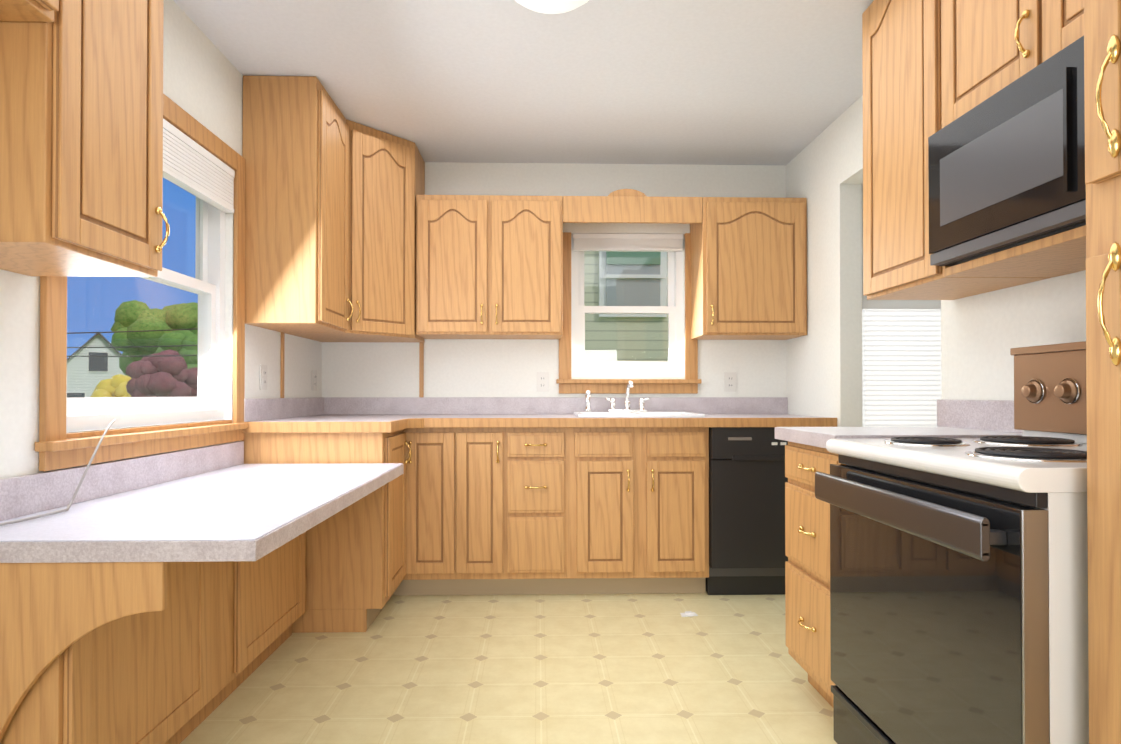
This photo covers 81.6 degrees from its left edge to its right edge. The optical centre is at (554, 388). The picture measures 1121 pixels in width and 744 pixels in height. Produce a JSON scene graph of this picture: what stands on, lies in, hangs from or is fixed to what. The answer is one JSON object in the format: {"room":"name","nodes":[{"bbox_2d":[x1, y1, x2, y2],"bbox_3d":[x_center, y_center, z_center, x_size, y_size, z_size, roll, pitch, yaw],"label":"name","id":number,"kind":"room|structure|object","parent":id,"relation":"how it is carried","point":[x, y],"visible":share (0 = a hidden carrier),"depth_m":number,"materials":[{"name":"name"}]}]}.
{"room":"kitchen","nodes":[
{"label":"kitchen","id":0,"kind":"room"},
{"bbox_2d":[0,0,321,478],"bbox_3d":[-1.387,-0.168,1.161,0.140,2.420,5.680,0,0,-1],"label":"wall","id":1,"kind":"structure","parent":0,"point":[202,80],"depth_m":2.40,"materials":[{"name":"paint"}]},
{"bbox_2d":[0,0,58,21],"bbox_3d":[-1.131,-1.048,0.973,0.358,0.657,0.596,0,0,-1],"label":"upper cabinet","id":2,"kind":"object","parent":1,"relation":"attached to","point":[28,10],"visible":1,"depth_m":1.24,"materials":[{"name":"brown wood"}]},
{"bbox_2d":[0,0,169,276],"bbox_3d":[-1.137,-0.680,1.462,0.370,0.790,0.380,0,0,-1],"label":"upper cabinet","id":3,"kind":"object","parent":1,"relation":"attached to","point":[81,138],"visible":1,"depth_m":1.38,"materials":[{"name":"brown wood"}]},
{"bbox_2d":[35,93,247,470],"bbox_3d":[-1.379,-0.390,2.234,0.170,1.217,1.150,0,0,-1],"label":"window","id":4,"kind":"structure","parent":1,"relation":"in","point":[205,177],"depth_m":2.36,"materials":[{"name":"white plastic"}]},
{"bbox_2d":[260,365,266,389],"bbox_3d":[-1.358,-0.052,3.032,0.009,0.116,0.072,0,0,-1],"label":"outlet","id":5,"kind":"object","parent":1,"relation":"attached to","point":[263,377],"visible":1,"depth_m":3.02,"materials":[{"name":"white plastic"}]},
{"bbox_2d":[242,76,352,332],"bbox_3d":[-1.178,-0.820,3.042,0.370,1.077,0.439,0,0,-1],"label":"upper cabinet","id":6,"kind":"object","parent":1,"relation":"attached to","point":[295,145],"visible":0.98,"depth_m":2.83,"materials":[{"name":"brown wood"}]},
{"bbox_2d":[312,370,316,390],"bbox_3d":[-1.376,-0.046,3.722,0.009,0.116,0.072,0,0,-1],"label":"outlet","id":7,"kind":"object","parent":1,"relation":"attached to","point":[314,380],"visible":1,"depth_m":3.71,"materials":[{"name":"white plastic"}]},
{"bbox_2d":[280,332,423,397],"bbox_3d":[-1.079,-0.123,3.561,0.024,0.348,0.864,0,-1,43],"label":"trim strip","id":8,"kind":"object","parent":1,"relation":"attached to","point":[421,369],"visible":0.82,"depth_m":3.86,"materials":[{"name":"brown wood"}]},
{"bbox_2d":[286,119,424,341],"bbox_3d":[-1.072,-0.816,3.570,0.608,1.077,0.608,0,0,-1],"label":"upper cabinet","id":9,"kind":"object","parent":1,"relation":"attached to","point":[386,178],"visible":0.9,"depth_m":3.40,"materials":[{"name":"brown wood"}]},
{"bbox_2d":[180,592,836,743],"bbox_3d":[0.958,1.073,1.212,4.830,0.060,5.680,0,0,-1],"label":"floor","id":10,"kind":"structure","parent":0,"point":[653,668],"depth_m":2.35,"materials":[{"name":"tile"}]},
{"bbox_2d":[0,562,166,742],"bbox_3d":[-1.063,0.700,1.329,0.511,0.687,0.040,0,0,-1],"label":"bracket","id":11,"kind":"object","parent":10,"relation":"on","point":[50,613],"visible":0.85,"depth_m":1.33,"materials":[{"name":"brown wood"}]},
{"bbox_2d":[0,561,231,743],"bbox_3d":[-1.180,0.704,1.705,0.298,0.686,0.691,0,0,-1],"label":"base cabinet","id":12,"kind":"object","parent":10,"relation":"on","point":[199,650],"depth_m":1.64,"materials":[{"name":"brown wood"}]},
{"bbox_2d":[0,441,403,562],"bbox_3d":[-0.987,0.291,2.065,0.703,0.142,1.474,0,0,-1],"label":"countertop","id":13,"kind":"structure","parent":12,"relation":"on","point":[219,503],"depth_m":1.69,"materials":[{"name":"laminate"}]},
{"bbox_2d":[0,419,115,525],"bbox_3d":[-1.263,0.199,1.622,0.067,0.221,0.602,0,0,-1],"label":"cord","id":14,"kind":"object","parent":13,"relation":"on","point":[75,492],"visible":1,"depth_m":1.67,"materials":[{"name":"grey plastic"}]},
{"bbox_2d":[232,532,305,691],"bbox_3d":[-1.198,0.710,2.420,0.298,0.686,0.739,0,0,-1],"label":"base cabinet","id":15,"kind":"object","parent":10,"relation":"on","point":[268,592],"depth_m":2.37,"materials":[{"name":"brown wood"}]},
{"bbox_2d":[242,428,417,632],"bbox_3d":[-1.025,0.624,3.028,0.675,0.868,0.427,0,0,-1],"label":"base cabinet","id":16,"kind":"object","parent":10,"relation":"on","point":[361,556],"depth_m":2.82,"materials":[{"name":"brown wood"}]},
{"bbox_2d":[242,397,836,432],"bbox_3d":[0.022,0.122,3.356,2.786,0.146,1.076,0,0,-1],"label":"countertop","id":17,"kind":"structure","parent":16,"relation":"on","point":[337,415],"depth_m":3.48,"materials":[{"name":"laminate"}]},
{"bbox_2d":[585,381,649,411],"bbox_3d":[0.363,0.046,3.704,0.375,0.178,0.203,0,0,-1],"label":"faucet","id":18,"kind":"object","parent":17,"relation":"on","point":[612,401],"visible":0.98,"depth_m":3.76,"materials":[{"name":"silver metal"}]},
{"bbox_2d":[573,412,704,417],"bbox_3d":[0.441,0.161,3.582,0.654,0.052,0.484,0,0,-1],"label":"sink","id":19,"kind":"object","parent":17,"relation":"in","point":[633,414],"visible":0.42,"depth_m":3.35,"materials":[{"name":"white ceramic"}]},
{"bbox_2d":[414,428,469,594],"bbox_3d":[-0.609,0.628,3.527,0.318,0.868,0.693,0,0,-1],"label":"base cabinet","id":20,"kind":"object","parent":10,"relation":"on","point":[442,533],"depth_m":3.25,"materials":[{"name":"brown wood"}]},
{"bbox_2d":[470,428,509,594],"bbox_3d":[-0.412,0.629,3.565,0.309,0.868,0.628,0,0,-1],"label":"base cabinet","id":21,"kind":"object","parent":10,"relation":"on","point":[487,445],"depth_m":3.26,"materials":[{"name":"brown wood"}]},
{"bbox_2d":[506,427,573,594],"bbox_3d":[-0.127,0.629,3.572,0.384,0.868,0.628,0,0,-1],"label":"base cabinet","id":22,"kind":"object","parent":10,"relation":"on","point":[523,511],"depth_m":3.26,"materials":[{"name":"brown wood"}]},
{"bbox_2d":[574,427,641,593],"bbox_3d":[0.244,0.629,3.582,0.357,0.868,0.628,0,0,-1],"label":"base cabinet","id":23,"kind":"object","parent":10,"relation":"on","point":[607,460],"depth_m":3.27,"materials":[{"name":"brown wood"}]},
{"bbox_2d":[642,427,708,593],"bbox_3d":[0.599,0.629,3.591,0.354,0.868,0.628,0,0,-1],"label":"base cabinet","id":24,"kind":"object","parent":10,"relation":"on","point":[675,460],"depth_m":3.28,"materials":[{"name":"brown wood"}]},
{"bbox_2d":[680,611,697,616],"bbox_3d":[0.623,1.052,3.034,0.083,0.011,0.049,0,0,-10],"label":"paper scrap","id":25,"kind":"object","parent":10,"relation":"on","point":[688,613],"visible":0.96,"depth_m":3.03,"materials":[{"name":"white paper"}]},
{"bbox_2d":[706,427,787,594],"bbox_3d":[1.081,0.630,3.578,0.598,0.866,0.642,0,0,-1],"label":"dishwasher","id":26,"kind":"object","parent":10,"relation":"on","point":[748,479],"visible":0.5,"depth_m":3.27,"materials":[{"name":"grey"}]},
{"bbox_2d":[785,441,841,706],"bbox_3d":[1.120,0.617,2.116,0.655,0.868,0.457,0,0,-1],"label":"base cabinet","id":27,"kind":"object","parent":10,"relation":"on","point":[807,566],"visible":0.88,"depth_m":2.12,"materials":[{"name":"brown wood"}]},
{"bbox_2d":[775,400,1021,447],"bbox_3d":[1.125,0.110,2.147,0.643,0.142,0.515,0,0,-1],"label":"countertop","id":28,"kind":"structure","parent":27,"relation":"on","point":[968,418],"depth_m":2.12,"materials":[{"name":"laminate"}]},
{"bbox_2d":[815,341,1088,743],"bbox_3d":[1.098,0.463,1.500,0.710,1.165,0.750,0,0,-1],"label":"range","id":29,"kind":"object","parent":10,"relation":"on","point":[958,590],"visible":0.98,"depth_m":1.34,"materials":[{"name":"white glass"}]},
{"bbox_2d":[1084,0,1120,743],"bbox_3d":[1.175,-0.170,0.734,0.617,2.417,0.773,0,0,-1],"label":"pantry","id":30,"kind":"object","parent":10,"relation":"on","point":[1102,59],"visible":1,"depth_m":1.06,"materials":[{"name":"brown wood"}]},
{"bbox_2d":[173,0,873,164],"bbox_3d":[0.958,-1.407,1.232,4.830,0.060,5.680,0,0,-1],"label":"ceiling","id":31,"kind":"structure","parent":0,"point":[731,82],"depth_m":2.78,"materials":[{"name":"paint"}]},
{"bbox_2d":[515,0,588,13],"bbox_3d":[-0.010,-1.316,2.107,0.350,0.106,0.350,0,0,-1],"label":"dome ceiling light","id":32,"kind":"object","parent":31,"relation":"attached to","point":[551,6],"visible":1,"depth_m":2.16,"materials":[{"name":"white glass"}]},
{"bbox_2d":[322,162,786,396],"bbox_3d":[0.956,-0.144,3.993,4.690,2.420,0.140,0,0,-1],"label":"wall","id":33,"kind":"structure","parent":0,"point":[482,367],"depth_m":3.90,"materials":[{"name":"paint"}]},
{"bbox_2d":[416,195,562,338],"bbox_3d":[-0.364,-0.681,3.711,0.807,0.770,0.360,0,0,-1],"label":"upper cabinet","id":34,"kind":"object","parent":33,"relation":"attached to","point":[489,266],"visible":1,"depth_m":3.57,"materials":[{"name":"brown wood"}]},
{"bbox_2d":[537,372,548,391],"bbox_3d":[-0.074,-0.040,3.888,0.072,0.116,0.009,0,0,-1],"label":"electrical outlet","id":35,"kind":"object","parent":33,"relation":"attached to","point":[542,381],"visible":1,"depth_m":3.89,"materials":[{"name":"white plastic"}]},
{"bbox_2d":[556,232,701,393],"bbox_3d":[0.440,-0.452,3.947,0.865,0.965,0.170,0,0,-1],"label":"window","id":36,"kind":"structure","parent":33,"relation":"in","point":[671,245],"depth_m":3.93,"materials":[{"name":"white plastic"}]},
{"bbox_2d":[563,189,701,223],"bbox_3d":[0.429,-1.014,3.760,0.776,0.187,0.308,0,0,-1],"label":"window valance","id":37,"kind":"object","parent":33,"relation":"attached to","point":[626,206],"visible":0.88,"depth_m":3.61,"materials":[{"name":"brown wood"}]},
{"bbox_2d":[724,372,735,391],"bbox_3d":[1.058,-0.039,3.918,0.072,0.116,0.009,0,0,-1],"label":"electrical outlet","id":38,"kind":"object","parent":33,"relation":"attached to","point":[729,381],"visible":1,"depth_m":3.92,"materials":[{"name":"white plastic"}]},
{"bbox_2d":[690,197,806,339],"bbox_3d":[1.112,-0.681,3.749,0.586,0.770,0.360,0,0,-1],"label":"upper cabinet","id":39,"kind":"object","parent":33,"relation":"attached to","point":[748,268],"visible":0.98,"depth_m":3.60,"materials":[{"name":"brown wood"}]},
{"bbox_2d":[861,184,940,426],"bbox_3d":[2.352,-0.149,3.379,1.650,2.420,0.120,0,0,-1],"label":"wall","id":40,"kind":"structure","parent":0,"point":[864,298],"depth_m":3.29,"materials":[{"name":"paint"}]},
{"bbox_2d":[862,301,940,426],"bbox_3d":[2.019,0.185,3.288,0.950,1.250,0.031,0,0,-1],"label":"window blind","id":41,"kind":"object","parent":40,"relation":"attached to","point":[901,360],"visible":0.14,"depth_m":3.27,"materials":[{"name":"white plastic"}]},
{"bbox_2d":[786,95,1085,443],"bbox_3d":[1.529,-0.168,1.167,0.110,2.420,5.540,0,0,-1],"label":"wall","id":42,"kind":"structure","parent":0,"point":[982,334],"depth_m":3.24,"materials":[{"name":"paint"}]},
{"bbox_2d":[862,0,1050,299],"bbox_3d":[1.278,-0.844,2.125,0.338,1.045,0.452,0,0,-1],"label":"upper cabinet","id":43,"kind":"object","parent":42,"relation":"attached to","point":[901,76],"visible":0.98,"depth_m":2.10,"materials":[{"name":"brown wood"}]},
{"bbox_2d":[941,0,1085,276],"bbox_3d":[1.278,-0.849,1.512,0.370,1.045,0.766,0,0,-1],"label":"upper cabinet","id":44,"kind":"object","parent":42,"relation":"attached to","point":[989,48],"visible":0.67,"depth_m":1.67,"materials":[{"name":"brown wood"}]},
{"bbox_2d":[928,36,1085,265],"bbox_3d":[1.271,-0.542,1.513,0.385,0.376,0.742,0,0,-1],"label":"microwave","id":45,"kind":"object","parent":44,"relation":"attached to","point":[1006,167],"visible":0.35,"depth_m":1.54,"materials":[{"name":"black"}]},
{"label":"outside","id":46,"kind":"structure","parent":0,"visible":0},
{"bbox_3d":[-30.937,2.562,39.089,180.000,0.200,160.000,0,0,-1],"label":"ground","id":47,"kind":"structure","parent":46,"visible":0},
{"bbox_2d":[66,331,126,397],"bbox_3d":[-31.692,-0.557,45.098,5.500,6.140,8.600,0,-1,-35],"label":"house","id":48,"kind":"structure","parent":47,"relation":"on","point":[85,361],"depth_m":41.57,"materials":[{"name":"white paint"}]},
{"bbox_2d":[90,374,131,396],"bbox_3d":[-19.056,0.865,28.689,3.169,3.020,2.714,0,0,-1],"label":"bush","id":49,"kind":"object","parent":47,"relation":"on","point":[103,392],"depth_m":28.32,"materials":[{"name":"yellow plant"}]},
{"bbox_2d":[67,328,197,356],"bbox_3d":[-17.532,-0.418,23.605,31.445,5.500,0.653,0,-1,26],"label":"power lines","id":50,"kind":"object","parent":47,"relation":"on","point":[134,346],"depth_m":21.98,"materials":[{"name":"black"}]},
{"bbox_2d":[111,300,197,374],"bbox_3d":[-21.752,-1.239,37.401,6.624,7.375,6.484,0,0,-1],"label":"tree","id":51,"kind":"object","parent":47,"relation":"on","point":[152,314],"depth_m":35.49,"materials":[{"name":"green plant"}]},
{"bbox_2d":[126,349,197,396],"bbox_3d":[-15.843,0.368,26.492,3.003,3.976,3.064,0,0,-1],"label":"bush","id":52,"kind":"object","parent":47,"relation":"on","point":[157,373],"depth_m":25.55,"materials":[{"name":"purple plant"}]},
{"bbox_2d":[155,330,197,368],"bbox_3d":[-18.209,-0.290,33.062,4.562,5.404,4.447,0,0,-1],"label":"tree","id":53,"kind":"object","parent":47,"relation":"on","point":[178,340],"depth_m":31.23,"materials":[{"name":"green plant"}]},
{"bbox_2d":[584,251,667,360],"bbox_3d":[1.713,-1.829,10.509,8.200,8.100,6.100,0,0,-1],"label":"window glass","id":54,"kind":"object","parent":47,"relation":"on","point":[658,333],"depth_m":7.51,"materials":[{"name":"green"}]}
]}

